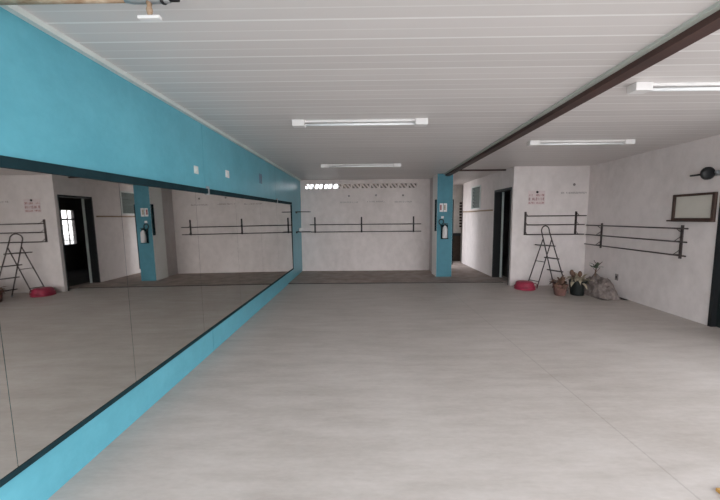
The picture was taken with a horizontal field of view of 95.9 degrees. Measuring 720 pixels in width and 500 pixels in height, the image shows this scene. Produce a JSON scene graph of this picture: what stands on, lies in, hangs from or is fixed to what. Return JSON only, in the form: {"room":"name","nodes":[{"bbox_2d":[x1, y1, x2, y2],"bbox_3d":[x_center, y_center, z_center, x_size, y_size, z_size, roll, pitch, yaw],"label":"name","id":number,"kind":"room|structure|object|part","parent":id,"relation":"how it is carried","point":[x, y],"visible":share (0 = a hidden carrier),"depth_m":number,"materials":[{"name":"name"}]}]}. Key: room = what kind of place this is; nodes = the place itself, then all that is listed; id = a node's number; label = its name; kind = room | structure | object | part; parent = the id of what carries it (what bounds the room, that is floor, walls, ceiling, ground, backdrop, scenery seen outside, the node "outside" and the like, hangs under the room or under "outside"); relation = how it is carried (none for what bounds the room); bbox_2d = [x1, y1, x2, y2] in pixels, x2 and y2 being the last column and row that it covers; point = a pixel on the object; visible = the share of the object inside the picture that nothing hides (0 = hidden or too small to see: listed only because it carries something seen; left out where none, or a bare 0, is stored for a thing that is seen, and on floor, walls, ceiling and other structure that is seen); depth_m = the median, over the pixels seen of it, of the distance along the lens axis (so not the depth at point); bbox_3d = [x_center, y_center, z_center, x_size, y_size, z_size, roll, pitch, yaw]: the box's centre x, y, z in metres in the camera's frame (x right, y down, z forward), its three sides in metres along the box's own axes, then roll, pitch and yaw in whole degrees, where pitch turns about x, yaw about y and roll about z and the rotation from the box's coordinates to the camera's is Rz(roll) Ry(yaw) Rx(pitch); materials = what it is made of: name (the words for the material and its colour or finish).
{"room":"dance studio","nodes":[
{"label":"dance studio","id":0,"kind":"room"},
{"bbox_2d":[0,7,301,499],"bbox_3d":[-1.639,-0.181,4.121,0.150,2.376,9.010,0,6,1],"label":"wall","id":1,"kind":"structure","parent":0,"point":[60,106],"depth_m":2.02,"materials":[{"name":"blue paint"}]},
{"bbox_2d":[0,155,293,487],"bbox_3d":[-1.554,0.052,3.586,0.028,1.516,7.500,0,6,1],"label":"wall mirror","id":2,"kind":"object","parent":1,"relation":"attached to","point":[106,278],"visible":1,"depth_m":1.97,"materials":[{"name":"teal mirror"}]},
{"bbox_2d":[0,5,300,180],"bbox_3d":[-1.558,-1.342,3.930,0.035,0.030,8.860,0,6,1],"label":"trim","id":3,"kind":"structure","parent":1,"relation":"attached to","point":[16,10],"depth_m":2.01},
{"bbox_2d":[194,166,198,173],"bbox_3d":[-1.573,-0.770,3.122,0.010,0.074,0.080,0,6,1],"label":"wall plate","id":4,"kind":"object","parent":1,"relation":"attached to","point":[196,171],"visible":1,"depth_m":3.11,"materials":[{"name":"white plastic"}]},
{"bbox_2d":[300,179,429,270],"bbox_3d":[0.142,-0.632,8.513,3.340,2.376,0.150,0,6,1],"label":"wall","id":5,"kind":"structure","parent":0,"point":[326,249],"depth_m":8.44,"materials":[{"name":"white paint"}]},
{"bbox_2d":[304,184,313,188],"bbox_3d":[-1.307,-1.641,8.400,0.242,0.140,0.100,0,6,1],"label":"block","id":6,"kind":"object","parent":5,"relation":"attached to","point":[305,185],"visible":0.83,"depth_m":8.36,"materials":[{"name":"white paint"}]},
{"bbox_2d":[323,183,332,188],"bbox_3d":[-0.823,-1.644,8.396,0.242,0.140,0.100,0,6,1],"label":"block","id":7,"kind":"object","parent":5,"relation":"attached to","point":[324,183],"visible":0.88,"depth_m":8.35,"materials":[{"name":"white paint"}]},
{"bbox_2d":[333,183,341,188],"bbox_3d":[-0.582,-1.646,8.393,0.242,0.140,0.100,0,6,1],"label":"block","id":8,"kind":"object","parent":5,"relation":"attached to","point":[333,183],"visible":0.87,"depth_m":8.35,"materials":[{"name":"white paint"}]},
{"bbox_2d":[342,183,350,188],"bbox_3d":[-0.340,-1.648,8.391,0.242,0.140,0.100,0,6,1],"label":"block","id":9,"kind":"object","parent":5,"relation":"attached to","point":[342,183],"visible":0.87,"depth_m":8.35,"materials":[{"name":"white paint"}]},
{"bbox_2d":[351,183,360,188],"bbox_3d":[-0.098,-1.650,8.389,0.242,0.140,0.100,0,6,1],"label":"block","id":10,"kind":"object","parent":5,"relation":"attached to","point":[351,183],"visible":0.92,"depth_m":8.35,"materials":[{"name":"white paint"}]},
{"bbox_2d":[310,216,420,232],"bbox_3d":[0.140,-0.654,8.381,2.860,0.405,0.110,0,6,1],"label":"rack","id":11,"kind":"object","parent":5,"relation":"attached to","point":[314,224],"visible":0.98,"depth_m":8.34,"materials":[{"name":"black metal"}]},
{"bbox_3d":[-1.169,-0.648,8.441,0.038,0.405,0.012,0,6,1],"label":"post","id":12,"kind":"part","parent":11,"relation":"part of","materials":[{"name":"black metal"}]},
{"bbox_3d":[0.140,-0.659,8.335,2.860,0.020,0.019,0,6,1],"label":"rail","id":13,"kind":"part","parent":11,"relation":"part of","materials":[{"name":"black metal"}]},
{"bbox_3d":[0.151,-0.473,8.353,2.840,0.020,0.019,0,6,1],"label":"rail","id":14,"kind":"part","parent":11,"relation":"part of","materials":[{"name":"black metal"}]},
{"bbox_2d":[361,183,369,188],"bbox_3d":[0.143,-1.652,8.387,0.242,0.140,0.100,0,6,1],"label":"block","id":15,"kind":"object","parent":5,"relation":"attached to","point":[361,183],"visible":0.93,"depth_m":8.34,"materials":[{"name":"white paint"}]},
{"bbox_2d":[370,183,379,188],"bbox_3d":[0.385,-1.654,8.385,0.242,0.140,0.100,0,6,1],"label":"block","id":16,"kind":"object","parent":5,"relation":"attached to","point":[370,183],"visible":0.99,"depth_m":8.34,"materials":[{"name":"white paint"}]},
{"bbox_2d":[389,183,398,187],"bbox_3d":[0.868,-1.658,8.380,0.242,0.140,0.100,0,6,1],"label":"block","id":17,"kind":"object","parent":5,"relation":"attached to","point":[390,184],"visible":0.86,"depth_m":8.34,"materials":[{"name":"white paint"}]},
{"bbox_2d":[408,183,416,187],"bbox_3d":[1.352,-1.661,8.376,0.242,0.140,0.100,0,6,1],"label":"block","id":18,"kind":"object","parent":5,"relation":"attached to","point":[409,184],"visible":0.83,"depth_m":8.34,"materials":[{"name":"white paint"}]},
{"bbox_2d":[17,0,719,185],"bbox_3d":[2.236,-1.566,5.303,8.000,0.080,11.700,0,6,1],"label":"ceiling","id":19,"kind":"structure","parent":0,"point":[478,71],"depth_m":2.17,"materials":[{"name":"white plastic"}]},
{"bbox_2d":[0,0,179,20],"bbox_3d":[-1.178,-1.036,1.364,0.835,0.138,0.046,0,6,1],"label":"ceiling pipe","id":20,"kind":"object","parent":19,"relation":"attached to","point":[149,17],"visible":1,"depth_m":1.36,"materials":[{"name":"metal"}]},
{"bbox_2d":[292,118,427,127],"bbox_3d":[-0.001,-1.274,3.260,1.350,0.060,0.090,0,6,1],"label":"fitting","id":21,"kind":"object","parent":19,"relation":"attached to","point":[418,122],"visible":1,"depth_m":3.25,"materials":[{"name":"white plastic"}]},
{"bbox_2d":[321,163,400,167],"bbox_3d":[0.016,-1.540,5.937,1.458,0.060,0.090,0,6,1],"label":"fitting","id":22,"kind":"object","parent":19,"relation":"attached to","point":[394,164],"visible":1,"depth_m":5.92,"materials":[{"name":"white plastic"}]},
{"bbox_2d":[527,139,634,145],"bbox_3d":[2.872,-1.395,4.230,1.350,0.060,0.090,0,6,1],"label":"fitting","id":23,"kind":"object","parent":19,"relation":"attached to","point":[627,141],"visible":1,"depth_m":4.21,"materials":[{"name":"white plastic"}]},
{"bbox_2d":[444,1,719,174],"bbox_3d":[1.748,-1.326,3.422,0.040,0.018,7.904,0,6,2],"label":"trim","id":24,"kind":"structure","parent":19,"relation":"attached to","point":[715,7],"depth_m":2.07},
{"bbox_2d":[445,10,719,175],"bbox_3d":[1.818,-1.308,3.423,0.100,0.055,7.904,0,6,2],"label":"trim","id":25,"kind":"structure","parent":19,"relation":"attached to","point":[710,24],"depth_m":2.15,"materials":[{"name":"brown paint"}]},
{"bbox_2d":[627,82,719,93],"bbox_3d":[2.703,-1.214,2.420,1.350,0.060,0.090,0,6,1],"label":"fitting","id":26,"kind":"object","parent":19,"relation":"attached to","point":[637,87],"visible":1,"depth_m":2.41,"materials":[{"name":"white plastic"}]},
{"bbox_2d":[338,183,415,187],"bbox_3d":[0.684,-1.115,9.154,2.580,3.200,0.150,0,6,1],"label":"wall","id":27,"kind":"structure","parent":0,"point":[356,186],"depth_m":9.02,"materials":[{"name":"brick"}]},
{"bbox_2d":[48,257,719,499],"bbox_3d":[1.956,0.887,5.499,7.400,0.115,11.600,0,6,1],"label":"floor","id":28,"kind":"structure","parent":0,"point":[389,391],"depth_m":2.43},
{"bbox_2d":[288,282,502,283],"bbox_3d":[0.758,0.754,6.941,4.580,0.116,0.022,0,6,1],"label":"trim","id":29,"kind":"structure","parent":28,"relation":"on","point":[395,282],"depth_m":6.93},
{"bbox_2d":[453,233,460,260],"bbox_3d":[2.961,-0.088,10.207,0.380,0.880,0.080,0,6,1],"label":"leaning board","id":30,"kind":"object","parent":28,"relation":"on","point":[456,236],"visible":0.5,"depth_m":10.18,"materials":[{"name":"brown wood"}]},
{"bbox_2d":[514,280,536,290],"bbox_3d":[3.206,0.680,6.292,0.410,0.150,0.383,0,6,1],"label":"basin","id":31,"kind":"object","parent":28,"relation":"on","point":[524,285],"visible":1,"depth_m":6.17,"materials":[{"name":"red plastic"}]},
{"bbox_2d":[528,225,568,292],"bbox_3d":[3.542,0.150,6.150,0.246,1.233,0.762,-6,8,-45],"label":"stepladder","id":32,"kind":"object","parent":28,"relation":"on","point":[540,245],"visible":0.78,"depth_m":6.17,"materials":[{"name":"brown metal"}]},
{"bbox_3d":[3.465,0.265,6.271,0.052,0.980,0.519,-3,6,-20],"label":"frame","id":33,"kind":"part","parent":32,"relation":"part of","materials":[{"name":"brown metal"}]},
{"bbox_3d":[3.636,0.157,6.071,0.474,1.233,0.200,2,6,25],"label":"frame","id":34,"kind":"part","parent":32,"relation":"part of","materials":[{"name":"brown metal"}]},
{"bbox_2d":[550,275,569,295],"bbox_3d":[3.538,0.624,5.746,0.356,0.364,0.361,0,6,1],"label":"potted plant","id":35,"kind":"object","parent":28,"relation":"on","point":[560,287],"visible":1,"depth_m":5.70,"materials":[{"name":"brown plant"}]},
{"bbox_3d":[3.547,0.705,5.759,0.238,0.200,0.238,0,6,1],"label":"pot","id":36,"kind":"part","parent":35,"relation":"part of","materials":[{"name":"ceramic"}]},
{"bbox_2d":[565,270,592,295],"bbox_3d":[3.866,0.577,5.725,0.460,0.455,0.433,2,6,26],"label":"potted plant","id":37,"kind":"object","parent":28,"relation":"on","point":[577,284],"visible":0.99,"depth_m":5.69,"materials":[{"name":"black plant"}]},
{"bbox_2d":[584,273,626,299],"bbox_3d":[4.253,0.608,5.834,0.460,0.365,0.920,0,6,1],"label":"rock","id":38,"kind":"object","parent":28,"relation":"on","point":[600,287],"visible":0.7,"depth_m":5.59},
{"bbox_2d":[590,261,603,275],"bbox_3d":[4.222,0.327,5.811,0.208,0.271,0.201,2,6,22],"label":"branch","id":39,"kind":"object","parent":38,"relation":"on","point":[597,264],"visible":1,"depth_m":5.81,"materials":[{"name":"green plant"}]},
{"bbox_2d":[429,178,432,271],"bbox_3d":[1.954,-0.629,8.248,0.290,2.361,0.650,0,6,1],"label":"wall","id":40,"kind":"structure","parent":0,"point":[431,179],"depth_m":8.25,"materials":[{"name":"paint"}]},
{"bbox_2d":[432,174,452,276],"bbox_3d":[1.945,-0.574,7.692,0.360,2.361,0.466,0,6,1],"label":"wall pillar","id":41,"kind":"structure","parent":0,"point":[442,184],"depth_m":7.49,"materials":[{"name":"blue paint"}]},
{"bbox_2d":[434,200,436,230],"bbox_3d":[1.743,-0.796,7.471,0.036,0.720,0.065,0,6,1],"label":"strip","id":42,"kind":"object","parent":41,"relation":"attached to","point":[435,229],"visible":1,"depth_m":7.44,"materials":[{"name":"teal paint"}]},
{"bbox_2d":[439,219,447,238],"bbox_3d":[1.903,-0.480,7.408,0.231,0.461,0.120,0,6,1],"label":"fire extinguisher","id":43,"kind":"object","parent":41,"relation":"attached to","point":[444,228],"visible":1,"depth_m":7.38,"materials":[{"name":"white metal"}]},
{"bbox_2d":[452,199,453,263],"bbox_3d":[2.135,-0.411,7.506,0.022,1.500,0.065,0,6,1],"label":"strip","id":44,"kind":"object","parent":41,"relation":"attached to","point":[453,199],"visible":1,"depth_m":7.47,"materials":[{"name":"teal paint"}]},
{"bbox_2d":[453,185,462,260],"bbox_3d":[2.501,-0.831,10.308,1.430,2.376,0.120,0,6,1],"label":"wall","id":45,"kind":"structure","parent":0,"point":[457,190],"depth_m":10.19,"materials":[{"name":"white paint"}]},
{"bbox_2d":[458,201,461,227],"bbox_3d":[3.153,-1.113,10.189,0.100,0.850,0.030,0,6,1],"label":"window","id":46,"kind":"structure","parent":45,"relation":"in","point":[460,202],"depth_m":10.18,"materials":[{"name":"white paint"}]},
{"bbox_2d":[461,191,510,260],"bbox_3d":[4.449,-0.698,8.798,2.490,2.376,4.680,0,6,1],"label":"wall","id":47,"kind":"structure","parent":0,"point":[507,193],"depth_m":10.99,"materials":[{"name":"paint"}]},
{"bbox_2d":[462,166,521,285],"bbox_3d":[3.123,-0.616,8.088,0.150,2.376,3.230,0,6,1],"label":"wall","id":48,"kind":"structure","parent":0,"point":[477,227],"depth_m":7.75,"materials":[{"name":"white paint"}]},
{"bbox_2d":[471,185,480,208],"bbox_3d":[3.074,-1.374,8.521,0.085,0.600,0.680,0,6,1],"label":"window","id":49,"kind":"structure","parent":48,"relation":"in","point":[476,190],"depth_m":8.60,"materials":[{"name":"grey glass"}]},
{"bbox_3d":[3.081,-1.374,8.521,0.032,0.536,0.596,0,6,1],"label":"louvre glass","id":50,"kind":"part","parent":49,"relation":"part of","materials":[{"name":"glass"}]},
{"bbox_2d":[463,209,492,211],"bbox_3d":[3.031,-1.017,8.492,0.035,0.035,2.150,0,6,1],"label":"rail","id":51,"kind":"object","parent":48,"relation":"attached to","point":[490,209],"visible":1,"depth_m":8.22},
{"bbox_2d":[460,169,505,170],"bbox_3d":[2.523,-1.657,6.744,1.010,0.030,0.030,0,6,1],"label":"trim","id":52,"kind":"structure","parent":48,"relation":"attached to","point":[473,169],"depth_m":6.73,"materials":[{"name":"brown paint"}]},
{"bbox_2d":[492,187,511,284],"bbox_3d":[3.153,-0.349,7.369,0.242,1.985,1.615,0,6,1],"label":"door","id":53,"kind":"structure","parent":48,"relation":"in","point":[499,195],"depth_m":7.35,"materials":[{"name":"black paint"}]},
{"bbox_2d":[517,166,589,285],"bbox_3d":[3.927,-0.469,6.534,1.483,2.376,0.120,0,6,1],"label":"wall","id":54,"kind":"structure","parent":0,"point":[554,180],"depth_m":6.46,"materials":[{"name":"white paint"}]},
{"bbox_2d":[528,191,544,204],"bbox_3d":[3.490,-1.034,6.418,0.330,0.270,0.006,0,6,1],"label":"wall sign","id":55,"kind":"object","parent":54,"relation":"attached to","point":[534,197],"visible":1,"depth_m":6.42,"materials":[{"name":"white paper"}]},
{"bbox_2d":[524,211,586,234],"bbox_3d":[3.847,-0.528,6.408,1.154,0.460,0.120,0,6,1],"label":"rack","id":56,"kind":"object","parent":54,"relation":"attached to","point":[575,224],"visible":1,"depth_m":6.37,"materials":[{"name":"brown metal"}]},
{"bbox_3d":[3.289,-0.529,6.467,0.038,0.460,0.012,0,6,1],"label":"post","id":57,"kind":"part","parent":56,"relation":"part of","materials":[{"name":"brown metal"}]},
{"bbox_3d":[3.835,-0.306,6.380,1.120,0.021,0.020,0,6,1],"label":"rail","id":58,"kind":"part","parent":56,"relation":"part of","materials":[{"name":"brown metal"}]},
{"bbox_3d":[3.834,-0.495,6.361,1.120,0.021,0.020,0,6,1],"label":"rail","id":59,"kind":"part","parent":56,"relation":"part of","materials":[{"name":"brown metal"}]},
{"bbox_3d":[3.847,-0.668,6.344,1.150,0.021,0.020,0,6,1],"label":"rail","id":60,"kind":"part","parent":56,"relation":"part of","materials":[{"name":"brown metal"}]},
{"bbox_3d":[4.289,-0.537,6.458,0.038,0.460,0.012,0,6,1],"label":"post","id":61,"kind":"part","parent":56,"relation":"part of","materials":[{"name":"brown metal"}]},
{"bbox_2d":[584,134,719,324],"bbox_3d":[4.501,-0.274,4.518,0.150,2.376,3.929,0,6,3],"label":"wall","id":62,"kind":"structure","parent":0,"point":[639,189],"depth_m":4.87,"materials":[{"name":"white paint"}]},
{"bbox_2d":[584,223,688,258],"bbox_3d":[4.404,-0.194,5.312,0.120,0.462,2.080,0,6,3],"label":"rack","id":63,"kind":"object","parent":62,"relation":"attached to","point":[682,228],"visible":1,"depth_m":4.87,"materials":[{"name":"brown metal"}]},
{"bbox_3d":[4.493,-0.268,6.045,0.012,0.462,0.038,0,6,3],"label":"post","id":64,"kind":"part","parent":63,"relation":"part of","materials":[{"name":"brown metal"}]},
{"bbox_3d":[4.356,-0.019,5.332,0.020,0.021,2.080,0,6,3],"label":"rail","id":65,"kind":"part","parent":63,"relation":"part of","materials":[{"name":"brown metal"}]},
{"bbox_3d":[4.354,-0.202,5.304,0.020,0.021,2.060,0,6,3],"label":"rail","id":66,"kind":"part","parent":63,"relation":"part of","materials":[{"name":"brown metal"}]},
{"bbox_3d":[4.352,-0.381,5.286,0.020,0.021,2.060,0,6,3],"label":"rail","id":67,"kind":"part","parent":63,"relation":"part of","materials":[{"name":"brown metal"}]},
{"bbox_3d":[4.418,-0.110,4.465,0.012,0.462,0.038,0,6,3],"label":"post","id":68,"kind":"part","parent":63,"relation":"part of","materials":[{"name":"brown metal"}]},
{"bbox_2d":[666,192,717,221],"bbox_3d":[4.388,-0.561,4.314,0.055,0.370,0.625,0,6,3],"label":"picture frame","id":69,"kind":"object","parent":62,"relation":"attached to","point":[695,207],"visible":1,"depth_m":4.26,"materials":[{"name":"brown wood"}]},
{"bbox_2d":[690,167,719,179],"bbox_3d":[4.314,-0.956,4.095,0.178,0.155,0.342,0,6,3],"label":"wall lamp","id":70,"kind":"object","parent":62,"relation":"attached to","point":[707,173],"visible":1,"depth_m":3.99,"materials":[{"name":"black plastic"}]},
{"bbox_2d":[707,202,719,327],"bbox_3d":[4.436,-0.041,3.570,0.132,2.100,0.891,0,6,3],"label":"door","id":71,"kind":"structure","parent":62,"relation":"in","point":[714,305],"depth_m":4.03,"materials":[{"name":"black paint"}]}
]}

